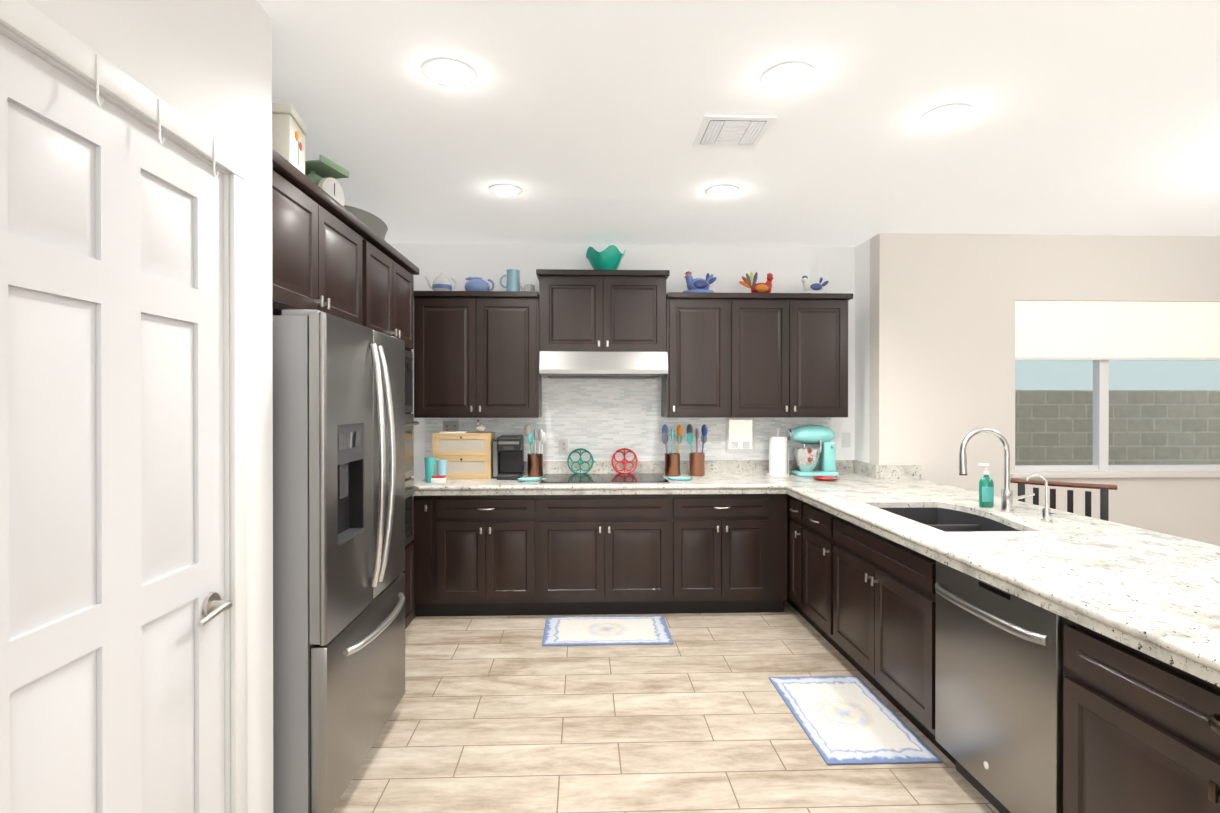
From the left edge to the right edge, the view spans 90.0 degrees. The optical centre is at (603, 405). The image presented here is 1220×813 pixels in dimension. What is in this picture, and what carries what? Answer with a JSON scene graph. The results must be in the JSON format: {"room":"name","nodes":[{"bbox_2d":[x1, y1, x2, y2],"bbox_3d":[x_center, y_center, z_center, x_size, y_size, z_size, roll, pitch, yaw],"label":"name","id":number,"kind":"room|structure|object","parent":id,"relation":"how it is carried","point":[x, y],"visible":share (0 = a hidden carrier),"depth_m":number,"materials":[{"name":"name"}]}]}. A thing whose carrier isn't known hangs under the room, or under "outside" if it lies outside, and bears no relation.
{"room":"kitchen","nodes":[
{"label":"kitchen","id":0,"kind":"room"},
{"bbox_2d":[0,0,272,812],"bbox_3d":[-1.339,0.117,-0.316,0.700,2.700,4.540,0,0,-2],"label":"wall","id":1,"kind":"structure","parent":0,"point":[206,65],"depth_m":1.82,"materials":[{"name":"white paint"}]},
{"bbox_2d":[0,32,231,812],"bbox_3d":[-1.044,0.400,1.341,0.097,2.098,0.760,0,0,-2],"label":"pantry door","id":2,"kind":"structure","parent":1,"relation":"in","point":[114,604],"depth_m":1.29,"materials":[{"name":"white paint"}]},
{"bbox_2d":[0,0,247,812],"bbox_3d":[-1.094,0.373,1.339,0.162,2.177,0.894,0,0,-2],"label":"door frame","id":3,"kind":"structure","parent":1,"relation":"attached to","point":[28,22],"depth_m":1.72,"materials":[{"name":"white paint"}]},
{"bbox_2d":[272,148,371,328],"bbox_3d":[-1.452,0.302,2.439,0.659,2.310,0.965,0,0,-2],"label":"upper cabinet","id":4,"kind":"object","parent":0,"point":[332,256],"depth_m":2.38,"materials":[{"name":"brown wood"}]},
{"bbox_2d":[272,103,306,174],"bbox_3d":[-1.258,-0.971,2.274,0.232,0.235,0.192,0,0,-10],"label":"tin box","id":5,"kind":"object","parent":4,"relation":"on","point":[289,130],"visible":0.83,"depth_m":2.20,"materials":[{"name":"white metal"}]},
{"bbox_2d":[305,154,348,206],"bbox_3d":[-1.325,-0.973,2.772,0.240,0.235,0.200,0,0,12],"label":"kitchen scale","id":6,"kind":"object","parent":4,"relation":"on","point":[323,172],"visible":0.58,"depth_m":2.74,"materials":[{"name":"green paint"}]},
{"bbox_2d":[389,243,854,482],"bbox_3d":[0.085,0.098,4.841,4.100,2.700,0.150,0,0,-2],"label":"wall","id":7,"kind":"structure","parent":0,"point":[729,267],"depth_m":4.78,"materials":[{"name":"white paint"}]},
{"bbox_2d":[414,291,541,417],"bbox_3d":[-0.936,-0.365,4.547,0.918,0.910,0.360,0,0,-2],"label":"upper cabinet","id":8,"kind":"object","parent":7,"relation":"attached to","point":[476,354],"visible":0.96,"depth_m":4.40,"materials":[{"name":"brown wood"}]},
{"bbox_2d":[425,273,455,290],"bbox_3d":[-1.218,-0.905,4.547,0.237,0.168,0.145,0,0,-2],"label":"teapot","id":9,"kind":"object","parent":8,"relation":"on","point":[441,282],"visible":0.71,"depth_m":4.50,"materials":[{"name":"white ceramic"}]},
{"bbox_2d":[464,277,493,290],"bbox_3d":[-0.929,-0.890,4.557,0.223,0.138,0.152,0,0,-2],"label":"pitcher","id":10,"kind":"object","parent":8,"relation":"on","point":[476,284],"visible":0.85,"depth_m":4.50,"materials":[{"name":"blue ceramic"}]},
{"bbox_2d":[500,269,519,290],"bbox_3d":[-0.700,-0.911,4.535,0.150,0.180,0.100,0,0,-2],"label":"pitcher","id":11,"kind":"object","parent":8,"relation":"on","point":[513,279],"visible":0.75,"depth_m":4.50,"materials":[{"name":"blue ceramic"}]},
{"bbox_2d":[520,282,534,290],"bbox_3d":[-0.602,-0.908,4.668,0.148,0.173,0.084,0,0,-2],"label":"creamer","id":12,"kind":"object","parent":8,"relation":"on","point":[529,287],"visible":0.46,"depth_m":4.64,"materials":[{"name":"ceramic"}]},
{"bbox_2d":[536,269,669,352],"bbox_3d":[-0.011,-0.681,4.577,0.966,0.600,0.360,0,0,-2],"label":"upper cabinet","id":13,"kind":"object","parent":7,"relation":"attached to","point":[602,310],"visible":1,"depth_m":4.43,"materials":[{"name":"brown wood"}]},
{"bbox_2d":[539,351,667,378],"bbox_3d":[-0.008,-0.292,4.506,0.900,0.173,0.490,0,0,-2],"label":"hood vent","id":14,"kind":"object","parent":13,"relation":"attached to","point":[604,365],"visible":1,"depth_m":4.28,"materials":[{"name":"silver metal"}]},
{"bbox_2d":[586,245,624,269],"bbox_3d":[0.013,-1.078,4.599,0.300,0.193,0.300,0,0,-2],"label":"bowl","id":15,"kind":"object","parent":13,"relation":"on","point":[610,257],"visible":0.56,"depth_m":4.50,"materials":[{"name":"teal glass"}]},
{"bbox_2d":[425,377,831,460],"bbox_3d":[0.208,0.021,4.765,3.180,0.824,0.008,0,0,-2],"label":"tile backsplash","id":16,"kind":"structure","parent":7,"relation":"attached to","point":[602,419],"depth_m":4.76,"materials":[{"name":"tile"}]},
{"bbox_2d":[443,421,458,430],"bbox_3d":[-1.181,0.179,4.710,0.120,0.118,0.008,0,0,-2],"label":"electrical outlet","id":17,"kind":"object","parent":16,"relation":"attached to","point":[450,425],"visible":0.58,"depth_m":4.71,"materials":[{"name":"white plastic"}]},
{"bbox_2d":[559,439,568,453],"bbox_3d":[-0.311,0.319,4.740,0.075,0.118,0.008,0,0,-2],"label":"electrical outlet","id":18,"kind":"object","parent":16,"relation":"attached to","point":[563,446],"visible":1,"depth_m":4.74,"materials":[{"name":"white plastic"}]},
{"bbox_2d":[726,417,754,451],"bbox_3d":[1.070,0.229,4.784,0.221,0.267,0.014,0,0,-2],"label":"outlet","id":19,"kind":"object","parent":16,"relation":"attached to","point":[740,434],"visible":0.96,"depth_m":4.78,"materials":[{"name":"white plastic"}]},
{"bbox_2d":[661,292,732,417],"bbox_3d":[0.685,-0.366,4.618,0.460,0.910,0.328,0,0,-2],"label":"upper cabinet","id":20,"kind":"object","parent":7,"relation":"attached to","point":[698,383],"depth_m":4.46,"materials":[{"name":"brown wood"}]},
{"bbox_2d":[683,271,716,292],"bbox_3d":[0.722,-0.918,4.614,0.261,0.193,0.184,0,0,-2],"label":"hen","id":21,"kind":"object","parent":20,"relation":"on","point":[698,285],"visible":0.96,"depth_m":4.58,"materials":[{"name":"blue ceramic"}]},
{"bbox_2d":[733,293,852,416],"bbox_3d":[1.359,-0.366,4.642,0.888,0.910,0.328,0,0,-2],"label":"upper cabinet","id":22,"kind":"object","parent":7,"relation":"attached to","point":[757,354],"depth_m":4.48,"materials":[{"name":"brown wood"}]},
{"bbox_2d":[739,272,774,292],"bbox_3d":[1.162,-0.918,4.629,0.274,0.192,0.125,0,0,-2],"label":"rooster","id":23,"kind":"object","parent":22,"relation":"on","point":[751,283],"visible":0.92,"depth_m":4.61,"materials":[{"name":"red ceramic"}]},
{"bbox_2d":[801,276,828,292],"bbox_3d":[1.600,-0.904,4.644,0.224,0.165,0.158,0,0,-2],"label":"hen","id":24,"kind":"object","parent":22,"relation":"on","point":[812,287],"visible":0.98,"depth_m":4.61,"materials":[{"name":"white ceramic"}]},
{"bbox_2d":[842,433,850,446],"bbox_3d":[1.917,0.274,4.824,0.072,0.116,0.009,0,0,-2],"label":"light switch","id":25,"kind":"object","parent":7,"relation":"attached to","point":[846,439],"visible":1,"depth_m":4.82,"materials":[{"name":"white plastic"}]},
{"bbox_2d":[332,600,999,812],"bbox_3d":[2.137,1.487,1.189,8.350,0.050,7.700,0,0,-2],"label":"floor","id":26,"kind":"structure","parent":0,"point":[502,714],"depth_m":2.71,"materials":[{"name":"tile"}]},
{"bbox_2d":[272,310,405,812],"bbox_3d":[-1.306,0.569,2.457,0.895,1.777,0.913,0,0,-2],"label":"fridge","id":27,"kind":"object","parent":26,"relation":"on","point":[339,598],"visible":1,"depth_m":2.08,"materials":[{"name":"grey metal"}]},
{"bbox_2d":[372,230,419,627],"bbox_3d":[-1.483,0.299,3.356,0.659,2.310,0.870,0,0,-2],"label":"tall cabinet","id":28,"kind":"object","parent":26,"relation":"on","point":[392,272],"depth_m":3.59,"materials":[{"name":"brown wood"}]},
{"bbox_2d":[344,205,387,239],"bbox_3d":[-1.440,-0.960,3.509,0.343,0.205,0.612,0,0,-2],"label":"tub","id":29,"kind":"object","parent":28,"relation":"on","point":[376,224],"visible":0.19,"depth_m":3.39,"materials":[{"name":"silver metal"}]},
{"bbox_2d":[413,495,540,618],"bbox_3d":[-0.880,1.025,4.420,0.840,0.848,0.628,0,0,-2],"label":"base cabinet","id":30,"kind":"object","parent":26,"relation":"on","point":[490,555],"depth_m":4.11,"materials":[{"name":"brown wood"}]},
{"bbox_2d":[541,494,672,614],"bbox_3d":[-0.006,1.025,4.450,0.910,0.848,0.628,0,0,-2],"label":"base cabinet","id":31,"kind":"object","parent":26,"relation":"on","point":[601,554],"depth_m":4.14,"materials":[{"name":"brown wood"}]},
{"bbox_2d":[414,460,781,495],"bbox_3d":[-0.055,0.517,4.423,2.490,0.165,0.674,0,0,-2],"label":"countertop","id":32,"kind":"structure","parent":31,"relation":"on","point":[721,476],"depth_m":4.14,"materials":[{"name":"grey stone"}]},
{"bbox_2d":[424,457,446,482],"bbox_3d":[-1.174,0.450,4.266,0.167,0.170,0.166,0,0,-2],"label":"tumblers","id":33,"kind":"object","parent":32,"relation":"on","point":[432,477],"visible":1,"depth_m":4.25,"materials":[{"name":"teal plastic"}]},
{"bbox_2d":[432,420,494,478],"bbox_3d":[-1.034,0.321,4.522,0.420,0.426,0.252,0,0,-2],"label":"bread box","id":34,"kind":"object","parent":32,"relation":"on","point":[467,454],"visible":1,"depth_m":4.42,"materials":[{"name":"brown wood"}]},
{"bbox_2d":[493,435,523,479],"bbox_3d":[-0.708,0.379,4.503,0.208,0.310,0.273,0,0,-2],"label":"coffee maker","id":35,"kind":"object","parent":32,"relation":"on","point":[508,457],"visible":0.98,"depth_m":4.44,"materials":[{"name":"black plastic"}]},
{"bbox_2d":[517,477,545,481],"bbox_3d":[-0.512,0.526,4.310,0.209,0.018,0.106,0,0,-17],"label":"spoon rest","id":36,"kind":"object","parent":32,"relation":"on","point":[532,479],"visible":0.98,"depth_m":4.27,"materials":[{"name":"teal ceramic"}]},
{"bbox_2d":[524,424,546,476],"bbox_3d":[-0.519,0.339,4.591,0.172,0.390,0.151,0,0,-2],"label":"utensil crock","id":37,"kind":"object","parent":32,"relation":"on","point":[535,464],"visible":1,"depth_m":4.54,"materials":[{"name":"orange metal"}]},
{"bbox_2d":[567,448,593,473],"bbox_3d":[-0.180,0.432,4.699,0.204,0.200,0.053,0,0,-2],"label":"trivet","id":38,"kind":"object","parent":32,"relation":"on","point":[580,463],"visible":0.94,"depth_m":4.69,"materials":[{"name":"teal metal"}]},
{"bbox_2d":[539,473,670,483],"bbox_3d":[-0.001,0.529,4.434,0.900,0.009,0.520,0,0,-2],"label":"cooktop","id":39,"kind":"object","parent":32,"relation":"in","point":[604,478],"visible":0.89,"depth_m":4.38,"materials":[{"name":"black glass"}]},
{"bbox_2d":[611,448,637,473],"bbox_3d":[0.160,0.432,4.711,0.204,0.200,0.053,0,0,-2],"label":"trivet","id":40,"kind":"object","parent":32,"relation":"on","point":[624,463],"visible":0.96,"depth_m":4.71,"materials":[{"name":"red metal"}]},
{"bbox_2d":[662,424,682,476],"bbox_3d":[0.518,0.338,4.621,0.167,0.390,0.162,0,0,-2],"label":"utensil crock","id":41,"kind":"object","parent":32,"relation":"on","point":[672,464],"visible":1,"depth_m":4.58,"materials":[{"name":"orange metal"}]},
{"bbox_2d":[663,477,691,480],"bbox_3d":[0.527,0.525,4.366,0.209,0.018,0.106,0,0,13],"label":"spoon rest","id":42,"kind":"object","parent":32,"relation":"on","point":[680,478],"visible":0.96,"depth_m":4.33,"materials":[{"name":"teal ceramic"}]},
{"bbox_2d":[686,424,707,475],"bbox_3d":[0.708,0.338,4.638,0.167,0.390,0.162,0,0,-2],"label":"utensil crock","id":43,"kind":"object","parent":32,"relation":"on","point":[696,463],"visible":1,"depth_m":4.60,"materials":[{"name":"orange metal"}]},
{"bbox_2d":[542,616,673,645],"bbox_3d":[0.017,1.446,3.928,0.800,0.010,0.480,0,0,-2],"label":"area rug","id":44,"kind":"object","parent":26,"relation":"on","point":[608,630],"visible":0.98,"depth_m":3.89,"materials":[{"name":"white fabric"}]},
{"bbox_2d":[673,494,786,613],"bbox_3d":[0.851,1.025,4.479,0.804,0.848,0.628,0,0,-2],"label":"base cabinet","id":45,"kind":"object","parent":26,"relation":"on","point":[730,550],"depth_m":4.17,"materials":[{"name":"brown wood"}]},
{"bbox_2d":[786,494,797,611],"bbox_3d":[1.633,1.027,4.058,0.720,0.848,0.232,0,0,-2],"label":"base cabinet","id":46,"kind":"object","parent":26,"relation":"on","point":[792,502],"depth_m":4.11,"materials":[{"name":"brown wood"}]},
{"bbox_2d":[798,499,829,642],"bbox_3d":[1.645,1.028,3.707,0.720,0.848,0.470,0,0,-2],"label":"base cabinet","id":47,"kind":"object","parent":26,"relation":"on","point":[813,522],"depth_m":3.74,"materials":[{"name":"brown wood"}]},
{"bbox_2d":[769,676,942,764],"bbox_3d":[1.129,1.450,2.865,0.480,0.010,0.780,0,0,-2],"label":"area rug","id":48,"kind":"object","parent":26,"relation":"on","point":[844,720],"visible":0.98,"depth_m":2.77,"materials":[{"name":"white fabric"}]},
{"bbox_2d":[830,513,955,764],"bbox_3d":[1.671,1.031,2.967,0.720,0.848,1.010,0,0,-2],"label":"base cabinet","id":49,"kind":"object","parent":26,"relation":"on","point":[883,592],"depth_m":2.84,"materials":[{"name":"brown wood"}]},
{"bbox_2d":[935,561,1065,812],"bbox_3d":[1.608,1.035,2.140,0.662,0.847,0.634,0,0,-2],"label":"dishwasher","id":50,"kind":"object","parent":26,"relation":"on","point":[1000,671],"visible":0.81,"depth_m":2.06,"materials":[{"name":"grey metal"}]},
{"bbox_2d":[1010,478,1116,520],"bbox_3d":[2.518,0.947,3.363,0.492,1.014,0.472,0,0,38],"label":"bar chair","id":51,"kind":"object","parent":26,"relation":"on","point":[1104,500],"visible":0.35,"depth_m":3.46,"materials":[{"name":"black wood"}]},
{"bbox_2d":[1063,619,1219,812],"bbox_3d":[1.727,1.037,1.323,0.720,0.848,1.000,0,0,-2],"label":"base cabinet","id":52,"kind":"object","parent":26,"relation":"on","point":[1141,732],"depth_m":1.57,"materials":[{"name":"brown wood"}]},
{"bbox_2d":[766,460,1219,686],"bbox_3d":[1.813,0.604,2.825,1.086,0.327,3.998,0,0,-2],"label":"countertop","id":53,"kind":"structure","parent":52,"relation":"on","point":[1154,594],"depth_m":2.23,"materials":[{"name":"grey stone"}]},
{"bbox_2d":[766,428,788,476],"bbox_3d":[1.323,0.351,4.639,0.170,0.364,0.170,0,0,-2],"label":"paper towel holder","id":54,"kind":"object","parent":53,"relation":"on","point":[778,447],"visible":1,"depth_m":4.58,"materials":[{"name":"white paper"}]},
{"bbox_2d":[786,425,838,476],"bbox_3d":[1.581,0.340,4.621,0.365,0.386,0.245,0,0,-2],"label":"stand mixer","id":55,"kind":"object","parent":53,"relation":"on","point":[821,451],"visible":1,"depth_m":4.59,"materials":[{"name":"teal metal"}]},
{"bbox_2d":[812,476,838,480],"bbox_3d":[1.583,0.524,4.358,0.188,0.020,0.188,0,0,-2],"label":"glass dish","id":56,"kind":"object","parent":53,"relation":"on","point":[826,478],"visible":1,"depth_m":4.37,"materials":[{"name":"red glass"}]},
{"bbox_2d":[979,464,993,507],"bbox_3d":[2.026,0.425,3.232,0.069,0.228,0.045,0,0,18],"label":"soap bottle","id":57,"kind":"object","parent":53,"relation":"on","point":[986,490],"visible":1,"depth_m":3.22,"materials":[{"name":"teal plastic"}]},
{"bbox_2d":[959,427,1034,512],"bbox_3d":[1.958,0.325,3.054,0.333,0.428,0.111,0,0,-2],"label":"kitchen faucet","id":58,"kind":"object","parent":53,"relation":"on","point":[1007,497],"visible":1,"depth_m":3.07,"materials":[{"name":"silver metal"}]},
{"bbox_2d":[1025,473,1055,521],"bbox_3d":[2.017,0.427,2.817,0.121,0.226,0.074,0,0,-2],"label":"filter faucet","id":59,"kind":"object","parent":53,"relation":"on","point":[1047,514],"visible":1,"depth_m":2.83,"materials":[{"name":"silver metal"}]},
{"bbox_2d":[257,0,1219,246],"bbox_3d":[2.137,-1.263,1.179,8.350,0.050,7.700,0,0,-2],"label":"ceiling","id":60,"kind":"structure","parent":0,"point":[578,122],"depth_m":2.62,"materials":[{"name":"white paint"}]},
{"bbox_2d":[422,58,475,87],"bbox_3d":[-0.577,-1.236,2.276,0.196,0.012,0.196,0,0,-2],"label":"recessed light","id":61,"kind":"object","parent":60,"relation":"in","point":[446,72],"visible":1,"depth_m":2.27,"materials":[{"name":"white paint"}]},
{"bbox_2d":[488,184,521,195],"bbox_3d":[-0.570,-1.240,3.527,0.196,0.012,0.196,0,0,-2],"label":"recessed light","id":62,"kind":"object","parent":60,"relation":"in","point":[504,190],"visible":1,"depth_m":3.51,"materials":[{"name":"white paint"}]},
{"bbox_2d":[705,185,738,196],"bbox_3d":[0.686,-1.241,3.541,0.196,0.012,0.196,0,0,-2],"label":"recessed light","id":63,"kind":"object","parent":60,"relation":"in","point":[722,190],"visible":1,"depth_m":3.53,"materials":[{"name":"white paint"}]},
{"bbox_2d":[692,115,775,147],"bbox_3d":[0.581,-1.239,2.772,0.310,0.010,0.310,0,0,-2],"label":"ceiling vent","id":64,"kind":"object","parent":60,"relation":"in","point":[730,131],"visible":0.98,"depth_m":2.75,"materials":[{"name":"white metal"}]},
{"bbox_2d":[761,62,814,90],"bbox_3d":[0.693,-1.236,2.300,0.196,0.012,0.196,0,0,-2],"label":"recessed light","id":65,"kind":"object","parent":60,"relation":"in","point":[787,76],"visible":1,"depth_m":2.29,"materials":[{"name":"white paint"}]},
{"bbox_2d":[920,104,972,125],"bbox_3d":[1.463,-1.237,2.607,0.196,0.012,0.196,0,0,-2],"label":"recessed light","id":66,"kind":"object","parent":60,"relation":"in","point":[946,114],"visible":1,"depth_m":2.60,"materials":[{"name":"white paint"}]},
{"bbox_2d":[855,239,869,462],"bbox_3d":[2.066,0.099,4.709,0.150,2.700,0.249,0,0,-2],"label":"wall","id":67,"kind":"structure","parent":0,"point":[862,352],"depth_m":4.70,"materials":[{"name":"white paint"}]},
{"bbox_2d":[870,233,1219,545],"bbox_3d":[3.997,0.099,4.575,4.000,2.700,0.150,0,0,-2],"label":"wall","id":68,"kind":"structure","parent":0,"point":[942,346],"depth_m":4.46,"materials":[{"name":"white paint"}]},
{"bbox_2d":[1010,471,1219,477],"bbox_3d":[3.979,0.510,4.513,2.020,0.039,0.095,0,0,-2],"label":"window sill","id":69,"kind":"structure","parent":68,"relation":"attached to","point":[1091,474],"depth_m":4.47,"materials":[{"name":"white paint"}]},
{"bbox_2d":[1015,360,1219,470],"bbox_3d":[3.977,-0.138,4.578,1.940,1.265,0.060,0,0,-2],"label":"window","id":70,"kind":"structure","parent":68,"relation":"in","point":[1101,395],"depth_m":4.57,"materials":[{"name":"clear glass"}]},
{"bbox_2d":[1015,301,1219,359],"bbox_3d":[3.978,-0.552,4.519,1.920,0.433,0.020,0,0,-2],"label":"window blind","id":71,"kind":"object","parent":68,"relation":"attached to","point":[1093,330],"visible":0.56,"depth_m":4.51,"materials":[{"name":"white fabric"}]},
{"bbox_2d":[1015,360,1219,389],"bbox_3d":[6.819,-1.170,9.795,18.000,5.800,0.200,0,0,-2],"label":"sky","id":72,"kind":"structure","parent":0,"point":[1082,378],"depth_m":9.75,"materials":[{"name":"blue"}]},
{"label":"outside","id":73,"kind":"structure","parent":0,"visible":0},
{"bbox_3d":[4.358,1.760,8.621,9.000,0.050,7.000,0,0,-2],"label":"ground","id":74,"kind":"structure","parent":73,"visible":0},
{"bbox_2d":[1015,390,1219,464],"bbox_3d":[4.434,0.793,6.418,8.000,1.900,0.200,0,0,-2],"label":"block wall","id":75,"kind":"structure","parent":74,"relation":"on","point":[1047,423],"depth_m":6.35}
]}

